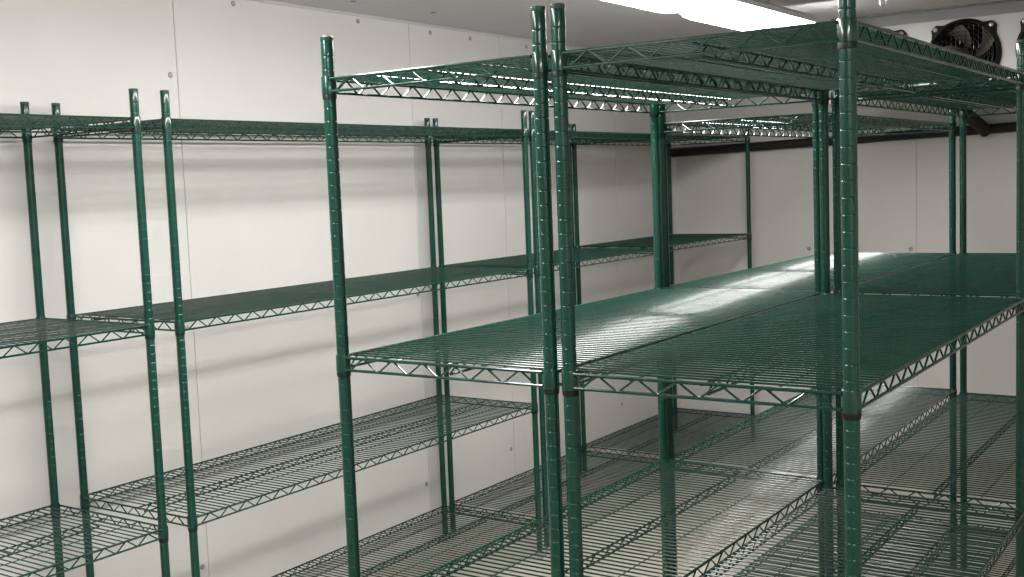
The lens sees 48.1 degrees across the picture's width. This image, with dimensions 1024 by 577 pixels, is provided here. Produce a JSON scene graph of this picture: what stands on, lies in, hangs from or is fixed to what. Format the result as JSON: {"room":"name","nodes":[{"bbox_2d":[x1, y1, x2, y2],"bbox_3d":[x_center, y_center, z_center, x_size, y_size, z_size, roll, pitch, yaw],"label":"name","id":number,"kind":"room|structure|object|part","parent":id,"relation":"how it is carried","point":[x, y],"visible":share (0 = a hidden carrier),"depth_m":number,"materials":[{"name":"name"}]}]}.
{"room":"walk-in cooler","nodes":[
{"label":"walk-in cooler","id":0,"kind":"room"},
{"bbox_2d":[0,0,678,576],"bbox_3d":[-1.446,0.166,3.793,0.106,2.377,8.759,1,6,34],"label":"wall","id":1,"kind":"structure","parent":0,"point":[252,215],"depth_m":4.40,"materials":[{"name":"grey paint"}]},
{"bbox_2d":[248,0,584,48],"bbox_3d":[-1.447,-1.011,3.655,0.009,0.009,8.763,1,6,34],"label":"trim","id":2,"kind":"structure","parent":1,"relation":"attached to","point":[261,1],"depth_m":5.00,"materials":[{"name":"white"}]},
{"bbox_2d":[360,429,679,576],"bbox_3d":[-1.359,1.345,3.862,0.018,0.013,8.745,1,6,34],"label":"baseboard","id":3,"kind":"structure","parent":1,"relation":"attached to","point":[678,429],"depth_m":5.51,"materials":[{"name":"silver metal"}]},
{"bbox_2d":[267,0,997,47],"bbox_3d":[0.353,-1.022,2.424,4.572,0.102,8.966,1,6,34],"label":"ceiling","id":4,"kind":"structure","parent":0,"point":[588,23],"depth_m":5.14,"materials":[{"name":"white paint"}]},
{"bbox_2d":[604,0,704,12],"bbox_3d":[0.253,-0.973,3.441,0.229,0.175,1.219,1,6,34],"label":"fluorescent fixture","id":5,"kind":"object","parent":4,"relation":"hanging from","point":[661,6],"visible":1,"depth_m":3.76,"materials":[{"name":"white plastic"}]},
{"bbox_2d":[680,0,830,30],"bbox_3d":[0.988,-1.100,4.516,0.229,0.175,1.219,1,6,34],"label":"fluorescent fixture","id":6,"kind":"object","parent":4,"relation":"hanging from","point":[742,15],"visible":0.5,"depth_m":4.22,"materials":[{"name":"white plastic"}]},
{"bbox_2d":[879,0,886,6],"bbox_3d":[1.339,-1.091,4.138,0.023,0.151,0.023,-7,7,-44],"label":"hanging chain","id":7,"kind":"object","parent":4,"relation":"hanging from","point":[880,4],"visible":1,"depth_m":4.14,"materials":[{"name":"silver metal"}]},
{"bbox_2d":[829,0,1023,108],"bbox_3d":[2.209,-1.115,5.467,1.260,0.412,0.598,1,6,34],"label":"cooler","id":8,"kind":"object","parent":4,"relation":"hanging from","point":[990,31],"visible":0.23,"depth_m":5.27,"materials":[{"name":"grey metal"}]},
{"bbox_3d":[2.060,-1.266,5.243,1.260,0.058,0.023,1,6,34],"label":"hanger rail","id":9,"kind":"part","parent":8,"relation":"part of","materials":[{"name":"grey"}]},
{"bbox_3d":[2.223,-1.125,5.487,1.245,0.396,0.533,1,6,34],"label":"casing","id":10,"kind":"part","parent":8,"relation":"part of","materials":[{"name":"grey metal"}]},
{"bbox_2d":[932,21,997,82],"bbox_3d":[2.053,-1.070,5.235,0.301,0.301,0.033,1,6,34],"label":"fan","id":11,"kind":"object","parent":8,"relation":"attached to","point":[938,27],"depth_m":5.22,"materials":[{"name":"black plastic"}]},
{"bbox_3d":[2.113,-1.081,5.323,0.071,0.070,0.147,1,6,34],"label":"fan motor","id":12,"kind":"part","parent":8,"relation":"part of","materials":[{"name":"black plastic"}]},
{"bbox_2d":[361,432,1015,576],"bbox_3d":[0.447,1.444,2.651,4.572,0.102,8.966,1,6,34],"label":"floor","id":13,"kind":"structure","parent":0,"point":[702,569],"depth_m":5.45,"materials":[{"name":"grey concrete"}]},
{"bbox_2d":[0,88,170,576],"bbox_3d":[-1.770,0.495,2.689,0.551,1.951,1.907,1,6,34],"label":"wire shelving unit","id":14,"kind":"object","parent":13,"relation":"on","point":[26,122],"visible":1,"depth_m":3.30,"materials":[{"name":"green metal"}]},
{"bbox_3d":[-1.459,0.382,3.605,0.025,1.902,0.025,1,6,34],"label":"post","id":15,"kind":"part","parent":14,"relation":"part of","materials":[{"name":"green metal"}]},
{"bbox_3d":[-1.804,-0.392,2.607,0.538,0.008,1.894,1,6,34],"label":"shelf","id":16,"kind":"part","parent":14,"relation":"part of","materials":[{"name":"green metal"}]},
{"bbox_3d":[-1.803,-0.381,2.608,0.544,0.030,1.900,1,6,34],"label":"frame","id":17,"kind":"part","parent":14,"relation":"part of","materials":[{"name":"green metal"}]},
{"bbox_3d":[-1.781,0.192,2.661,0.538,0.008,1.894,1,6,34],"label":"shelf","id":18,"kind":"part","parent":14,"relation":"part of","materials":[{"name":"green metal"}]},
{"bbox_3d":[-1.781,0.203,2.662,0.544,0.030,1.900,1,6,34],"label":"frame","id":19,"kind":"part","parent":14,"relation":"part of","materials":[{"name":"green metal"}]},
{"bbox_3d":[-1.759,0.785,2.715,0.538,0.008,1.894,1,6,34],"label":"shelf","id":20,"kind":"part","parent":14,"relation":"part of","materials":[{"name":"green metal"}]},
{"bbox_3d":[-1.758,0.796,2.716,0.544,0.030,1.900,1,6,34],"label":"frame","id":21,"kind":"part","parent":14,"relation":"part of","materials":[{"name":"green metal"}]},
{"bbox_3d":[-1.028,0.393,3.312,0.025,1.902,0.025,1,6,34],"label":"post","id":22,"kind":"part","parent":14,"relation":"part of","materials":[{"name":"green metal"}]},
{"bbox_2d":[51,90,542,576],"bbox_3d":[-0.656,0.302,4.320,0.551,1.951,1.907,1,6,34],"label":"wire shelving unit","id":23,"kind":"object","parent":13,"relation":"on","point":[178,311],"visible":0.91,"depth_m":4.15,"materials":[{"name":"green metal"}]},
{"bbox_3d":[-1.398,0.372,3.694,0.025,1.902,0.025,1,6,34],"label":"post","id":24,"kind":"part","parent":23,"relation":"part of","materials":[{"name":"green metal"}]},
{"bbox_3d":[-0.968,0.382,3.401,0.025,1.902,0.025,1,6,34],"label":"post","id":25,"kind":"part","parent":23,"relation":"part of","materials":[{"name":"green metal"}]},
{"bbox_3d":[-0.689,-0.573,4.240,0.544,0.030,1.900,1,6,34],"label":"frame","id":26,"kind":"part","parent":23,"relation":"part of","materials":[{"name":"green metal"}]},
{"bbox_3d":[-0.690,-0.585,4.239,0.538,0.008,1.894,1,6,34],"label":"shelf","id":27,"kind":"part","parent":23,"relation":"part of","materials":[{"name":"green metal"}]},
{"bbox_3d":[-0.667,0.003,4.293,0.538,0.008,1.894,1,6,34],"label":"shelf","id":28,"kind":"part","parent":23,"relation":"part of","materials":[{"name":"green metal"}]},
{"bbox_3d":[-0.667,0.014,4.294,0.544,0.030,1.900,1,6,34],"label":"frame","id":29,"kind":"part","parent":23,"relation":"part of","materials":[{"name":"green metal"}]},
{"bbox_3d":[-0.644,0.601,4.348,0.544,0.030,1.900,1,6,34],"label":"frame","id":30,"kind":"part","parent":23,"relation":"part of","materials":[{"name":"green metal"}]},
{"bbox_3d":[-0.645,0.590,4.347,0.538,0.008,1.894,1,6,34],"label":"shelf","id":31,"kind":"part","parent":23,"relation":"part of","materials":[{"name":"green metal"}]},
{"bbox_3d":[-0.625,1.108,4.394,0.538,0.008,1.894,1,6,34],"label":"shelf","id":32,"kind":"part","parent":23,"relation":"part of","materials":[{"name":"green metal"}]},
{"bbox_3d":[-0.625,1.119,4.396,0.544,0.030,1.900,1,6,34],"label":"frame","id":33,"kind":"part","parent":23,"relation":"part of","materials":[{"name":"green metal"}]},
{"bbox_3d":[-0.345,0.189,5.237,0.025,1.902,0.025,1,6,34],"label":"post","id":34,"kind":"part","parent":23,"relation":"part of","materials":[{"name":"green metal"}]},
{"bbox_3d":[0.086,0.200,4.944,0.025,1.902,0.025,1,6,34],"label":"post","id":35,"kind":"part","parent":23,"relation":"part of","materials":[{"name":"green metal"}]},
{"bbox_2d":[432,110,658,555],"bbox_3d":[0.229,0.149,5.617,0.551,1.951,1.188,1,6,34],"label":"wire shelving unit","id":36,"kind":"object","parent":13,"relation":"on","point":[579,254],"visible":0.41,"depth_m":5.34,"materials":[{"name":"green metal"}]},
{"bbox_3d":[-0.311,0.183,5.286,0.025,1.902,0.025,1,6,34],"label":"post","id":37,"kind":"part","parent":36,"relation":"part of","materials":[{"name":"green metal"}]},
{"bbox_3d":[0.119,0.194,4.993,0.025,1.902,0.025,1,6,34],"label":"post","id":38,"kind":"part","parent":36,"relation":"part of","materials":[{"name":"green metal"}]},
{"bbox_3d":[0.196,-0.725,5.536,0.544,0.030,1.181,1,6,34],"label":"frame","id":39,"kind":"part","parent":36,"relation":"part of","materials":[{"name":"green metal"}]},
{"bbox_3d":[0.196,-0.736,5.535,0.538,0.008,1.176,1,6,34],"label":"shelf","id":40,"kind":"part","parent":36,"relation":"part of","materials":[{"name":"green metal"}]},
{"bbox_3d":[0.218,-0.141,5.590,0.544,0.030,1.181,1,6,34],"label":"frame","id":41,"kind":"part","parent":36,"relation":"part of","materials":[{"name":"green metal"}]},
{"bbox_3d":[0.218,-0.153,5.589,0.538,0.008,1.176,1,6,34],"label":"shelf","id":42,"kind":"part","parent":36,"relation":"part of","materials":[{"name":"green metal"}]},
{"bbox_3d":[0.261,0.966,5.692,0.544,0.030,1.181,1,6,34],"label":"frame","id":43,"kind":"part","parent":36,"relation":"part of","materials":[{"name":"green metal"}]},
{"bbox_3d":[0.260,0.955,5.691,0.538,0.008,1.176,1,6,34],"label":"shelf","id":44,"kind":"part","parent":36,"relation":"part of","materials":[{"name":"green metal"}]},
{"bbox_3d":[0.339,0.071,6.238,0.025,1.902,0.025,1,6,34],"label":"post","id":45,"kind":"part","parent":36,"relation":"part of","materials":[{"name":"green metal"}]},
{"bbox_2d":[320,6,824,576],"bbox_3d":[0.272,0.405,2.814,0.532,1.951,1.445,1,6,34],"label":"wire shelving unit","id":46,"kind":"object","parent":13,"relation":"on","point":[610,327],"visible":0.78,"depth_m":2.60,"materials":[{"name":"green metal"}]},
{"bbox_3d":[-0.333,0.453,2.372,0.025,1.902,0.025,1,6,34],"label":"post","id":47,"kind":"part","parent":46,"relation":"part of","materials":[{"name":"green metal"}]},
{"bbox_3d":[0.082,0.463,2.090,0.025,1.902,0.025,1,6,34],"label":"post","id":48,"kind":"part","parent":46,"relation":"part of","materials":[{"name":"green metal"}]},
{"bbox_3d":[0.238,-0.480,2.732,0.519,0.008,1.432,1,6,34],"label":"shelf","id":49,"kind":"part","parent":46,"relation":"part of","materials":[{"name":"green metal"}]},
{"bbox_3d":[0.239,-0.469,2.733,0.525,0.030,1.438,1,6,34],"label":"frame","id":50,"kind":"part","parent":46,"relation":"part of","materials":[{"name":"green metal"}]},
{"bbox_3d":[0.260,0.088,2.785,0.525,0.030,1.438,1,6,34],"label":"frame","id":51,"kind":"part","parent":46,"relation":"part of","materials":[{"name":"green metal"}]},
{"bbox_3d":[0.260,0.077,2.784,0.519,0.008,1.432,1,6,34],"label":"shelf","id":52,"kind":"part","parent":46,"relation":"part of","materials":[{"name":"green metal"}]},
{"bbox_3d":[0.280,0.621,2.834,0.525,0.030,1.438,1,6,34],"label":"frame","id":53,"kind":"part","parent":46,"relation":"part of","materials":[{"name":"green metal"}]},
{"bbox_3d":[0.280,0.609,2.833,0.519,0.008,1.432,1,6,34],"label":"shelf","id":54,"kind":"part","parent":46,"relation":"part of","materials":[{"name":"green metal"}]},
{"bbox_3d":[0.461,0.315,3.535,0.025,1.902,0.025,1,6,34],"label":"post","id":55,"kind":"part","parent":46,"relation":"part of","materials":[{"name":"green metal"}]},
{"bbox_3d":[0.876,0.325,3.253,0.025,1.902,0.025,1,6,34],"label":"post","id":56,"kind":"part","parent":46,"relation":"part of","materials":[{"name":"green metal"}]},
{"bbox_2d":[571,124,754,478],"bbox_3d":[0.904,0.032,6.604,0.551,1.951,1.168,1,6,34],"label":"wire shelving unit","id":57,"kind":"object","parent":13,"relation":"on","point":[674,239],"visible":0.54,"depth_m":6.60,"materials":[{"name":"green metal"}]},
{"bbox_3d":[0.368,0.066,6.282,0.025,1.902,0.025,1,6,34],"label":"post","id":58,"kind":"part","parent":57,"relation":"part of","materials":[{"name":"green metal"}]},
{"bbox_3d":[0.870,-0.842,6.524,0.544,0.030,1.161,1,6,34],"label":"frame","id":59,"kind":"part","parent":57,"relation":"part of","materials":[{"name":"green metal"}]},
{"bbox_3d":[0.870,-0.853,6.523,0.538,0.008,1.155,1,6,34],"label":"shelf","id":60,"kind":"part","parent":57,"relation":"part of","materials":[{"name":"green metal"}]},
{"bbox_3d":[0.892,-0.277,6.576,0.538,0.008,1.155,1,6,34],"label":"shelf","id":61,"kind":"part","parent":57,"relation":"part of","materials":[{"name":"green metal"}]},
{"bbox_3d":[0.892,-0.266,6.577,0.544,0.030,1.161,1,6,34],"label":"frame","id":62,"kind":"part","parent":57,"relation":"part of","materials":[{"name":"green metal"}]},
{"bbox_3d":[0.934,0.823,6.677,0.538,0.008,1.155,1,6,34],"label":"shelf","id":63,"kind":"part","parent":57,"relation":"part of","materials":[{"name":"green metal"}]},
{"bbox_3d":[0.934,0.834,6.678,0.544,0.030,1.161,1,6,34],"label":"frame","id":64,"kind":"part","parent":57,"relation":"part of","materials":[{"name":"green metal"}]},
{"bbox_3d":[1.007,-0.045,7.217,0.025,1.902,0.025,1,6,34],"label":"post","id":65,"kind":"part","parent":57,"relation":"part of","materials":[{"name":"green metal"}]},
{"bbox_3d":[1.438,-0.034,6.924,0.025,1.902,0.025,1,6,34],"label":"post","id":66,"kind":"part","parent":57,"relation":"part of","materials":[{"name":"green metal"}]},
{"bbox_2d":[550,0,1023,576],"bbox_3d":[0.707,0.418,2.497,0.534,1.951,1.407,1,6,34],"label":"wire shelving unit","id":67,"kind":"object","parent":13,"relation":"on","point":[878,336],"visible":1,"depth_m":2.20,"materials":[{"name":"green metal"}]},
{"bbox_3d":[0.115,0.463,2.067,0.025,1.902,0.025,1,6,34],"label":"post","id":68,"kind":"part","parent":67,"relation":"part of","materials":[{"name":"green metal"}]},
{"bbox_3d":[0.674,-0.456,2.417,0.526,0.030,1.400,1,6,34],"label":"frame","id":69,"kind":"part","parent":67,"relation":"part of","materials":[{"name":"green metal"}]},
{"bbox_3d":[0.673,-0.468,2.416,0.520,0.008,1.394,1,6,34],"label":"shelf","id":70,"kind":"part","parent":67,"relation":"part of","materials":[{"name":"green metal"}]},
{"bbox_3d":[0.695,0.101,2.468,0.526,0.030,1.400,1,6,34],"label":"frame","id":71,"kind":"part","parent":67,"relation":"part of","materials":[{"name":"green metal"}]},
{"bbox_3d":[0.694,0.090,2.467,0.520,0.008,1.394,1,6,34],"label":"shelf","id":72,"kind":"part","parent":67,"relation":"part of","materials":[{"name":"green metal"}]},
{"bbox_3d":[0.880,0.330,3.204,0.025,1.902,0.025,1,6,34],"label":"post","id":73,"kind":"part","parent":67,"relation":"part of","materials":[{"name":"green metal"}]},
{"bbox_3d":[0.532,0.473,1.787,0.025,1.902,0.025,1,6,34],"label":"post","id":74,"kind":"part","parent":67,"relation":"part of","materials":[{"name":"green metal"}]},
{"bbox_3d":[0.716,0.646,2.518,0.526,0.030,1.400,1,6,34],"label":"frame","id":75,"kind":"part","parent":67,"relation":"part of","materials":[{"name":"green metal"}]},
{"bbox_3d":[0.715,0.634,2.517,0.520,0.008,1.394,1,6,34],"label":"shelf","id":76,"kind":"part","parent":67,"relation":"part of","materials":[{"name":"green metal"}]},
{"bbox_3d":[1.298,0.339,2.924,0.025,1.902,0.025,1,6,34],"label":"post","id":77,"kind":"part","parent":67,"relation":"part of","materials":[{"name":"green metal"}]},
{"bbox_2d":[659,105,956,576],"bbox_3d":[1.111,0.260,4.042,0.532,1.951,1.508,1,6,34],"label":"wire shelving unit","id":78,"kind":"object","parent":13,"relation":"on","point":[797,274],"visible":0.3,"depth_m":3.90,"materials":[{"name":"green metal"}]},
{"bbox_3d":[0.488,0.310,3.574,0.025,1.902,0.025,1,6,34],"label":"post","id":79,"kind":"part","parent":78,"relation":"part of","materials":[{"name":"green metal"}]},
{"bbox_3d":[1.079,-0.567,3.966,0.519,0.008,1.496,1,6,34],"label":"shelf","id":80,"kind":"part","parent":78,"relation":"part of","materials":[{"name":"green metal"}]},
{"bbox_3d":[1.080,-0.556,3.967,0.525,0.030,1.501,1,6,34],"label":"frame","id":81,"kind":"part","parent":78,"relation":"part of","materials":[{"name":"green metal"}]},
{"bbox_3d":[1.099,-0.057,4.013,0.525,0.030,1.501,1,6,34],"label":"frame","id":82,"kind":"part","parent":78,"relation":"part of","materials":[{"name":"green metal"}]},
{"bbox_3d":[1.098,-0.068,4.012,0.519,0.008,1.496,1,6,34],"label":"shelf","id":83,"kind":"part","parent":78,"relation":"part of","materials":[{"name":"green metal"}]},
{"bbox_3d":[1.119,0.469,4.062,0.519,0.008,1.496,1,6,34],"label":"shelf","id":84,"kind":"part","parent":78,"relation":"part of","materials":[{"name":"green metal"}]},
{"bbox_3d":[1.119,0.480,4.063,0.525,0.030,1.501,1,6,34],"label":"frame","id":85,"kind":"part","parent":78,"relation":"part of","materials":[{"name":"green metal"}]},
{"bbox_3d":[1.139,1.000,4.111,0.519,0.008,1.496,1,6,34],"label":"shelf","id":86,"kind":"part","parent":78,"relation":"part of","materials":[{"name":"green metal"}]},
{"bbox_3d":[1.140,1.011,4.112,0.525,0.030,1.501,1,6,34],"label":"frame","id":87,"kind":"part","parent":78,"relation":"part of","materials":[{"name":"green metal"}]},
{"bbox_3d":[1.732,0.177,4.508,0.025,1.902,0.025,1,6,34],"label":"post","id":88,"kind":"part","parent":78,"relation":"part of","materials":[{"name":"green metal"}]},
{"bbox_2d":[831,78,1016,576],"bbox_3d":[1.558,0.271,3.738,0.532,1.951,1.508,1,6,34],"label":"wire shelving unit","id":89,"kind":"object","parent":13,"relation":"on","point":[964,273],"visible":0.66,"depth_m":3.56,"materials":[{"name":"green metal"}]},
{"bbox_3d":[0.935,0.321,3.270,0.025,1.902,0.025,1,6,34],"label":"post","id":90,"kind":"part","parent":89,"relation":"part of","materials":[{"name":"green metal"}]},
{"bbox_3d":[1.524,-0.609,3.657,0.519,0.008,1.496,1,6,34],"label":"shelf","id":91,"kind":"part","parent":89,"relation":"part of","materials":[{"name":"green metal"}]},
{"bbox_3d":[1.525,-0.598,3.658,0.525,0.030,1.501,1,6,34],"label":"frame","id":92,"kind":"part","parent":89,"relation":"part of","materials":[{"name":"green metal"}]},
{"bbox_3d":[1.546,-0.057,3.708,0.519,0.008,1.496,1,6,34],"label":"shelf","id":93,"kind":"part","parent":89,"relation":"part of","materials":[{"name":"green metal"}]},
{"bbox_3d":[1.546,-0.046,3.709,0.525,0.030,1.501,1,6,34],"label":"frame","id":94,"kind":"part","parent":89,"relation":"part of","materials":[{"name":"green metal"}]},
{"bbox_3d":[1.567,0.490,3.759,0.519,0.008,1.496,1,6,34],"label":"shelf","id":95,"kind":"part","parent":89,"relation":"part of","materials":[{"name":"green metal"}]},
{"bbox_3d":[1.567,0.501,3.760,0.525,0.030,1.501,1,6,34],"label":"frame","id":96,"kind":"part","parent":89,"relation":"part of","materials":[{"name":"green metal"}]},
{"bbox_3d":[1.765,0.178,4.485,0.025,1.902,0.025,1,6,34],"label":"post","id":97,"kind":"part","parent":89,"relation":"part of","materials":[{"name":"green metal"}]},
{"bbox_3d":[1.587,1.022,3.808,0.525,0.030,1.501,1,6,34],"label":"frame","id":98,"kind":"part","parent":89,"relation":"part of","materials":[{"name":"green metal"}]},
{"bbox_3d":[1.587,1.011,3.806,0.519,0.008,1.496,1,6,34],"label":"shelf","id":99,"kind":"part","parent":89,"relation":"part of","materials":[{"name":"green metal"}]},
{"bbox_2d":[675,91,1016,460],"bbox_3d":[2.886,-0.219,6.179,4.568,2.377,0.106,1,6,34],"label":"wall","id":100,"kind":"structure","parent":0,"point":[903,185],"depth_m":6.64,"materials":[{"name":"grey paint"}]},
{"bbox_2d":[671,104,682,420],"bbox_3d":[1.055,-0.259,7.355,0.018,2.356,0.018,1,6,34],"label":"trim","id":101,"kind":"structure","parent":100,"relation":"attached to","point":[673,105],"depth_m":7.33,"materials":[{"name":"grey metal"}]},
{"bbox_2d":[671,110,1016,156],"bbox_3d":[2.232,-0.898,6.225,3.194,0.229,0.412,1,6,34],"label":"pipe","id":102,"kind":"object","parent":100,"relation":"attached to","point":[977,125],"visible":0.58,"depth_m":6.56,"materials":[{"name":"black"}]},
{"bbox_2d":[687,429,1015,463],"bbox_3d":[2.906,0.963,6.235,4.351,0.013,0.018,1,6,34],"label":"baseboard","id":103,"kind":"structure","parent":100,"relation":"attached to","point":[688,430],"depth_m":6.76,"materials":[{"name":"silver metal"}]}
]}

